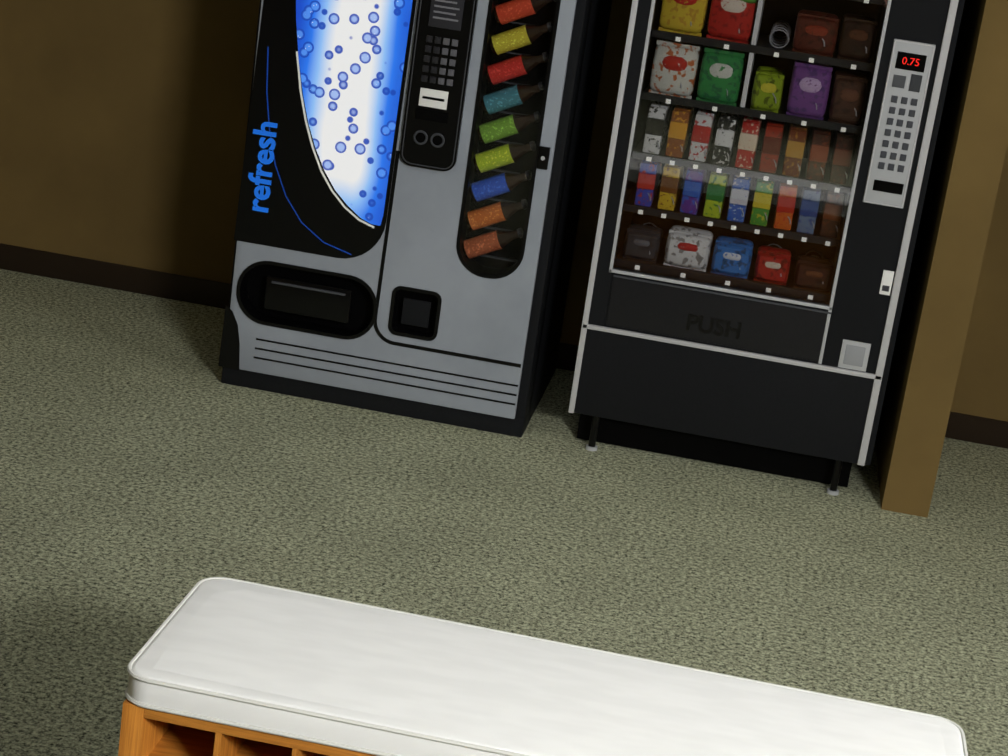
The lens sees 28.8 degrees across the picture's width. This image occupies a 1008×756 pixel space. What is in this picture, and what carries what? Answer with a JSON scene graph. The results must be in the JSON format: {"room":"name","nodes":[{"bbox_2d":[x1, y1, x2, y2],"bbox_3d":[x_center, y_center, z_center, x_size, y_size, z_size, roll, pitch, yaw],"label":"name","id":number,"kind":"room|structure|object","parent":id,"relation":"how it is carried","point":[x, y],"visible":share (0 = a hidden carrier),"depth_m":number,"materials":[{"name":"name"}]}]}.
{"room":"break room","nodes":[
{"label":"break room","id":0,"kind":"room"},
{"bbox_2d":[0,269,1007,755],"bbox_3d":[-0.530,1.373,2.497,7.400,0.100,10.520,10,17,6],"label":"floor","id":1,"kind":"structure","parent":0,"point":[154,469],"depth_m":5.66,"materials":[{"name":"carpet"}]},
{"bbox_2d":[118,698,376,755],"bbox_3d":[0.062,0.840,3.645,1.481,0.425,0.470,10,17,6],"label":"bench","id":2,"kind":"object","parent":1,"relation":"on","point":[146,732],"visible":0.12,"depth_m":3.47,"materials":[{"name":"brown wood"}]},
{"bbox_2d":[125,577,967,755],"bbox_3d":[0.096,0.606,3.578,1.499,0.063,0.498,10,17,6],"label":"seat cushion","id":3,"kind":"object","parent":2,"relation":"on","point":[344,674],"visible":1,"depth_m":3.56,"materials":[{"name":"leather"}]},
{"bbox_2d":[218,0,611,437],"bbox_3d":[-0.267,-0.857,6.727,1.052,1.808,0.896,10,17,6],"label":"machine","id":4,"kind":"object","parent":1,"relation":"on","point":[411,190],"visible":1,"depth_m":6.39,"materials":[{"name":"black paint"}]},
{"bbox_2d":[568,0,964,495],"bbox_3d":[0.878,-0.673,6.598,0.998,1.847,0.877,10,17,6],"label":"machine","id":5,"kind":"object","parent":1,"relation":"on","point":[768,168],"visible":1,"depth_m":6.29,"materials":[{"name":"black paint"}]},
{"bbox_2d":[0,0,1007,421],"bbox_3d":[0.485,-1.342,7.055,7.400,2.750,0.100,10,17,6],"label":"wall","id":6,"kind":"structure","parent":0,"point":[122,130],"depth_m":7.40,"materials":[{"name":"paint"}]},
{"bbox_2d":[0,243,1007,448],"bbox_3d":[0.293,-0.070,7.377,7.200,0.100,0.012,10,17,6],"label":"baseboard","id":7,"kind":"structure","parent":6,"relation":"attached to","point":[977,429],"depth_m":7.56,"materials":[{"name":"black paint"}]},
{"bbox_2d":[876,0,1007,517],"bbox_3d":[1.560,-0.994,6.412,0.150,2.750,0.970,10,17,6],"label":"pillar","id":8,"kind":"structure","parent":0,"point":[961,194],"depth_m":6.17,"materials":[{"name":"paint"}]}
]}

